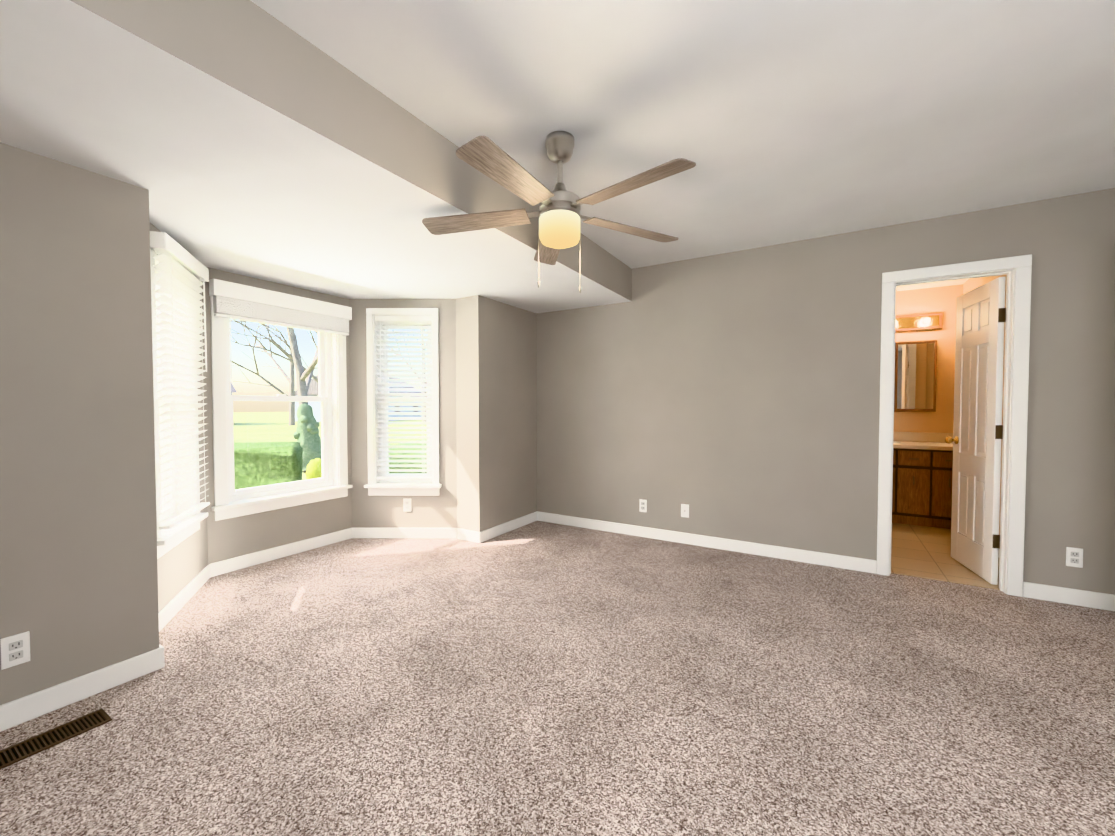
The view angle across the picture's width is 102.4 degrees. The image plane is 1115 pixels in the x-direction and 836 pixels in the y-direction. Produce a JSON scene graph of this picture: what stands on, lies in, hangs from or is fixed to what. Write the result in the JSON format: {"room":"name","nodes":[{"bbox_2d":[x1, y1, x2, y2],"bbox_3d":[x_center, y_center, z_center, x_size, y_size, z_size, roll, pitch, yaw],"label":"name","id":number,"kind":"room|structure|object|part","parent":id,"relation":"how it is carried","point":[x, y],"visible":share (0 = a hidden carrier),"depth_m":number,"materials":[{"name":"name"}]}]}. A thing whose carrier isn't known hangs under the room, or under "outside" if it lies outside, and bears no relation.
{"room":"empty bedroom","nodes":[
{"label":"empty bedroom","id":0,"kind":"room"},
{"bbox_2d":[0,142,158,704],"bbox_3d":[-2.317,-0.068,1.408,0.260,2.440,1.550,1,2,31],"label":"wall","id":1,"kind":"structure","parent":0,"point":[78,568],"depth_m":1.79,"materials":[{"name":"beige paint"}]},
{"bbox_2d":[0,631,29,669],"bbox_3d":[-2.017,0.865,1.670,0.009,0.115,0.070,1,2,31],"label":"electrical outlet","id":2,"kind":"object","parent":1,"relation":"attached to","point":[15,650],"visible":1,"depth_m":1.67,"materials":[{"name":"white plastic"}]},
{"bbox_2d":[0,644,164,731],"bbox_3d":[-2.142,1.103,1.464,0.022,0.095,1.354,1,2,31],"label":"baseboard","id":3,"kind":"structure","parent":1,"relation":"attached to","point":[13,713],"depth_m":1.80,"materials":[{"name":"white wood"}]},
{"bbox_2d":[149,222,207,611],"bbox_3d":[-2.309,-0.099,2.575,0.180,2.440,1.020,-1,2,-23],"label":"wall","id":4,"kind":"structure","parent":0,"point":[182,565],"depth_m":2.78,"materials":[{"name":"beige paint"}]},
{"bbox_2d":[150,231,209,558],"bbox_3d":[-2.265,-0.115,2.593,0.256,1.698,0.680,-1,2,-23],"label":"bay window","id":5,"kind":"structure","parent":4,"relation":"in","point":[179,273],"depth_m":2.62,"materials":[{"name":"white plastic"}]},
{"bbox_2d":[159,562,235,631],"bbox_3d":[-2.101,1.074,2.572,1.050,0.095,0.616,1,2,31],"label":"baseboard","id":6,"kind":"structure","parent":4,"relation":"attached to","point":[175,605],"depth_m":2.75,"materials":[{"name":"white wood"}]},
{"bbox_2d":[202,267,351,563],"bbox_3d":[-2.217,-0.125,3.597,0.180,2.440,1.218,1,2,31],"label":"wall","id":7,"kind":"structure","parent":0,"point":[230,538],"depth_m":3.41,"materials":[{"name":"beige paint"}]},
{"bbox_2d":[209,279,352,520],"bbox_3d":[-2.176,-0.126,3.572,0.255,1.669,1.050,1,2,31],"label":"bay window","id":8,"kind":"structure","parent":7,"relation":"in","point":[328,322],"depth_m":3.49,"materials":[{"name":"white wood"}]},
{"bbox_2d":[216,528,351,569],"bbox_3d":[-2.134,1.048,3.578,0.016,0.095,1.106,1,2,31],"label":"baseboard","id":9,"kind":"structure","parent":7,"relation":"attached to","point":[244,561],"depth_m":3.55,"materials":[{"name":"white wood"}]},
{"bbox_2d":[0,0,631,313],"bbox_3d":[-1.478,-1.250,2.698,2.262,0.445,4.678,1,2,31],"label":"ceiling","id":10,"kind":"structure","parent":0,"point":[249,138],"depth_m":1.76,"materials":[{"name":"paint"}]},
{"bbox_2d":[349,299,456,527],"bbox_3d":[-1.379,-0.139,4.106,0.953,2.440,0.180,0,1,1],"label":"wall","id":11,"kind":"structure","parent":0,"point":[439,511],"depth_m":4.02,"materials":[{"name":"beige paint"}]},
{"bbox_2d":[364,308,441,495],"bbox_3d":[-1.380,-0.141,4.073,0.680,1.673,0.225,0,1,1],"label":"bay window","id":12,"kind":"structure","parent":11,"relation":"in","point":[380,324],"depth_m":4.04,"materials":[{"name":"white"}]},
{"bbox_2d":[403,499,410,510],"bbox_3d":[-1.352,0.784,4.035,0.070,0.115,0.009,0,1,1],"label":"outlet","id":13,"kind":"object","parent":11,"relation":"attached to","point":[406,504],"visible":1,"depth_m":4.03,"materials":[{"name":"white plastic"}]},
{"bbox_2d":[352,528,483,542],"bbox_3d":[-1.253,1.038,3.965,1.068,0.095,0.499,1,2,31],"label":"baseboard","id":14,"kind":"structure","parent":11,"relation":"attached to","point":[446,533],"depth_m":4.03,"materials":[{"name":"white wood"}]},
{"bbox_2d":[456,295,536,531],"bbox_3d":[-0.529,-0.146,4.382,0.260,2.440,1.024,1,2,31],"label":"wall","id":15,"kind":"structure","parent":0,"point":[496,377],"depth_m":4.07,"materials":[{"name":"beige paint"}]},
{"bbox_2d":[484,512,535,540],"bbox_3d":[-0.443,1.030,4.290,0.014,0.095,0.870,1,2,31],"label":"baseboard","id":16,"kind":"structure","parent":15,"relation":"attached to","point":[503,528],"depth_m":4.24,"materials":[{"name":"white wood"}]},
{"bbox_2d":[0,521,1114,835],"bbox_3d":[-0.071,1.214,1.928,5.452,0.150,4.698,1,2,31],"label":"floor carpet","id":17,"kind":"object","parent":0,"point":[542,679],"visible":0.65,"depth_m":1.78,"materials":[{"name":"beige carpet"}]},
{"bbox_2d":[0,708,111,768],"bbox_3d":[-1.823,1.145,1.583,0.120,0.006,0.340,1,2,31],"label":"air vent register","id":18,"kind":"object","parent":17,"relation":"on","point":[20,751],"visible":1,"depth_m":1.60,"materials":[{"name":"brown metal"}]},
{"bbox_2d":[250,0,1114,290],"bbox_3d":[1.460,-1.386,2.271,3.250,0.150,6.980,1,2,31],"label":"ceiling","id":19,"kind":"structure","parent":0,"point":[781,121],"depth_m":1.82,"materials":[{"name":"white paint"}]},
{"bbox_2d":[422,131,695,292],"bbox_3d":[-0.003,-0.946,2.074,1.308,0.720,1.267,1,2,31],"label":"fan","id":20,"kind":"object","parent":19,"relation":"hanging from","point":[558,215],"visible":1,"depth_m":2.04,"materials":[{"name":"brown wood"}]},
{"bbox_3d":[-0.360,-0.958,2.180,0.595,0.050,0.135,0,2,10],"label":"fan blade","id":21,"kind":"part","parent":20,"relation":"part of","materials":[{"name":"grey wood"}]},
{"bbox_3d":[-0.166,-0.947,1.782,0.135,0.050,0.595,1,2,28],"label":"fan blade","id":22,"kind":"part","parent":20,"relation":"part of","materials":[{"name":"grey wood"}]},
{"bbox_3d":[-0.041,-0.966,2.489,0.135,0.050,0.595,0,2,-8],"label":"fan blade","id":23,"kind":"part","parent":20,"relation":"part of","materials":[{"name":"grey wood"}]},
{"bbox_3d":[0.351,-0.960,2.280,0.595,0.050,0.135,-1,2,-26],"label":"fan blade","id":24,"kind":"part","parent":20,"relation":"part of","materials":[{"name":"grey wood"}]},
{"bbox_3d":[0.274,-0.949,1.843,0.135,0.050,0.595,-1,2,-44],"label":"fan blade","id":25,"kind":"part","parent":20,"relation":"part of","materials":[{"name":"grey wood"}]},
{"bbox_2d":[537,188,1114,594],"bbox_3d":[1.645,-0.125,3.603,4.270,2.440,0.120,1,2,31],"label":"wall","id":26,"kind":"structure","parent":0,"point":[735,395],"depth_m":3.41,"materials":[{"name":"beige paint"}]},
{"bbox_2d":[639,499,646,511],"bbox_3d":[0.777,0.798,4.074,0.070,0.115,0.009,1,2,31],"label":"electrical outlet","id":27,"kind":"object","parent":26,"relation":"attached to","point":[642,505],"visible":1,"depth_m":4.07,"materials":[{"name":"white plastic"}]},
{"bbox_2d":[681,504,688,517],"bbox_3d":[1.101,0.803,3.876,0.070,0.115,0.013,1,2,31],"label":"outlet","id":28,"kind":"object","parent":26,"relation":"attached to","point":[684,510],"visible":1,"depth_m":3.88,"materials":[{"name":"white plastic"}]},
{"bbox_2d":[536,511,876,573],"bbox_3d":[1.021,1.039,3.928,2.897,0.095,0.018,1,2,31],"label":"baseboard","id":29,"kind":"structure","parent":26,"relation":"attached to","point":[812,557],"depth_m":3.71,"materials":[{"name":"white wood"}]},
{"bbox_2d":[876,254,1031,596],"bbox_3d":[2.619,0.051,3.024,0.744,2.117,0.163,1,2,31],"label":"door frame","id":30,"kind":"structure","parent":26,"relation":"attached to","point":[1017,270],"depth_m":2.85,"materials":[{"name":"white wood"}]},
{"bbox_2d":[945,277,1005,584],"bbox_3d":[2.967,0.085,3.218,0.206,2.016,0.589,1,2,31],"label":"door leaf","id":31,"kind":"structure","parent":26,"relation":"in","point":[978,400],"depth_m":3.14,"materials":[{"name":"white wood"}]},
{"bbox_2d":[1066,547,1082,567],"bbox_3d":[3.092,0.834,2.682,0.070,0.115,0.009,1,2,31],"label":"electrical outlet","id":32,"kind":"object","parent":26,"relation":"attached to","point":[1074,557],"visible":1,"depth_m":2.68,"materials":[{"name":"white plastic"}]},
{"bbox_2d":[894,284,962,432],"bbox_3d":[3.413,-0.166,5.144,2.010,2.440,0.100,1,2,31],"label":"wall","id":33,"kind":"structure","parent":0,"point":[929,300],"depth_m":4.72,"materials":[{"name":"paint"}]},
{"bbox_2d":[894,340,936,411],"bbox_3d":[3.504,-0.446,4.958,1.050,0.750,0.112,1,2,31],"label":"mirror","id":34,"kind":"object","parent":33,"relation":"attached to","point":[915,375],"visible":0.35,"depth_m":4.73,"materials":[{"name":"brown wood"}]},
{"bbox_2d":[896,312,942,331],"bbox_3d":[3.524,-1.025,4.928,1.100,0.170,0.117,1,2,31],"label":"vanity light bar","id":35,"kind":"object","parent":33,"relation":"attached to","point":[924,321],"visible":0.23,"depth_m":4.76,"materials":[{"name":"gold wood"}]},
{"bbox_2d":[893,432,952,443],"bbox_3d":[3.500,0.199,5.023,1.514,0.102,0.020,1,2,31],"label":"backsplash","id":36,"kind":"structure","parent":33,"relation":"attached to","point":[933,438],"depth_m":4.77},
{"bbox_2d":[891,523,999,589],"bbox_3d":[2.850,1.150,4.243,2.010,0.156,2.282,1,2,31],"label":"floor","id":37,"kind":"structure","parent":0,"point":[921,551],"depth_m":3.51,"materials":[{"name":"beige tile"}]},
{"bbox_2d":[892,448,899,522],"bbox_3d":[3.407,0.676,4.780,0.270,0.763,0.554,1,2,31],"label":"base cabinet","id":38,"kind":"object","parent":37,"relation":"on","point":[896,451],"depth_m":4.48,"materials":[{"name":"brown wood"}]},
{"bbox_2d":[896,448,935,526],"bbox_3d":[3.639,0.680,4.641,0.270,0.763,0.554,1,2,31],"label":"base cabinet","id":39,"kind":"object","parent":37,"relation":"on","point":[922,479],"depth_m":4.40,"materials":[{"name":"brown wood"}]},
{"bbox_2d":[893,440,952,451],"bbox_3d":[3.358,0.275,4.788,1.514,0.038,0.574,1,2,31],"label":"countertop","id":40,"kind":"structure","parent":39,"relation":"on","point":[924,444],"depth_m":4.40,"materials":[{"name":"beige stone"}]},
{"bbox_2d":[932,452,952,528],"bbox_3d":[3.883,0.683,4.494,0.300,0.763,0.554,1,2,31],"label":"base cabinet","id":41,"kind":"object","parent":37,"relation":"on","point":[942,474],"depth_m":4.30,"materials":[{"name":"brown wood"}]},
{"bbox_2d":[963,275,1006,534],"bbox_3d":[3.659,-0.128,3.700,0.100,2.440,2.122,1,2,31],"label":"wall","id":42,"kind":"structure","parent":0,"point":[970,284],"depth_m":3.85,"materials":[{"name":"beige paint"}]},
{"label":"outside","id":43,"kind":"structure","parent":0,"visible":0},
{"bbox_2d":[233,412,426,479],"bbox_3d":[-55.090,0.576,50.508,138.718,0.300,210.000,1,2,31],"label":"lawn","id":44,"kind":"structure","parent":43,"point":[281,433],"depth_m":35.20,"materials":[{"name":"green plant"}]},
{"bbox_2d":[231,382,236,394],"bbox_3d":[-37.916,-2.134,38.940,9.600,5.700,14.600,1,2,41],"label":"house","id":45,"kind":"structure","parent":44,"relation":"on","point":[233,391],"depth_m":41.53,"materials":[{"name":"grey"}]},
{"bbox_2d":[230,320,294,425],"bbox_3d":[-27.112,-6.936,38.147,14.085,15.294,13.030,1,2,31],"label":"tree","id":46,"kind":"object","parent":44,"relation":"on","point":[292,387],"depth_m":39.47,"materials":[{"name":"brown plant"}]},
{"bbox_2d":[234,441,302,489],"bbox_3d":[-6.870,0.948,6.381,7.143,1.209,1.254,0,1,1],"label":"hedge","id":47,"kind":"object","parent":44,"relation":"on","point":[248,457],"depth_m":5.77,"materials":[{"name":"green plant"}]},
{"bbox_2d":[231,319,317,381],"bbox_3d":[-17.840,-6.489,29.810,11.640,14.835,13.785,1,2,31],"label":"tree","id":48,"kind":"object","parent":44,"relation":"on","point":[279,346],"depth_m":25.96,"materials":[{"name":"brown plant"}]},
{"bbox_2d":[286,327,321,470],"bbox_3d":[-5.185,-3.970,12.262,10.449,10.716,11.039,1,2,31],"label":"tree","id":49,"kind":"object","parent":44,"relation":"on","point":[311,423],"depth_m":11.73,"materials":[{"name":"green plant"}]},
{"bbox_2d":[306,458,321,479],"bbox_3d":[-5.052,1.160,9.403,0.430,0.634,0.455,1,2,31],"label":"round bush","id":50,"kind":"object","parent":44,"relation":"on","point":[311,468],"depth_m":9.24,"materials":[{"name":"yellow plant"}]},
{"bbox_2d":[295,375,421,421],"bbox_3d":[-24.008,-2.584,56.242,9.600,5.700,13.600,0,2,16],"label":"house","id":51,"kind":"structure","parent":44,"relation":"on","point":[317,410],"depth_m":53.63,"materials":[{"name":"grey"}]},
{"bbox_2d":[389,440,426,473],"bbox_3d":[-0.947,0.949,6.330,3.573,1.210,1.248,0,1,1],"label":"hedge","id":52,"kind":"object","parent":44,"relation":"on","point":[405,449],"depth_m":5.73,"materials":[{"name":"green plant"}]}
]}

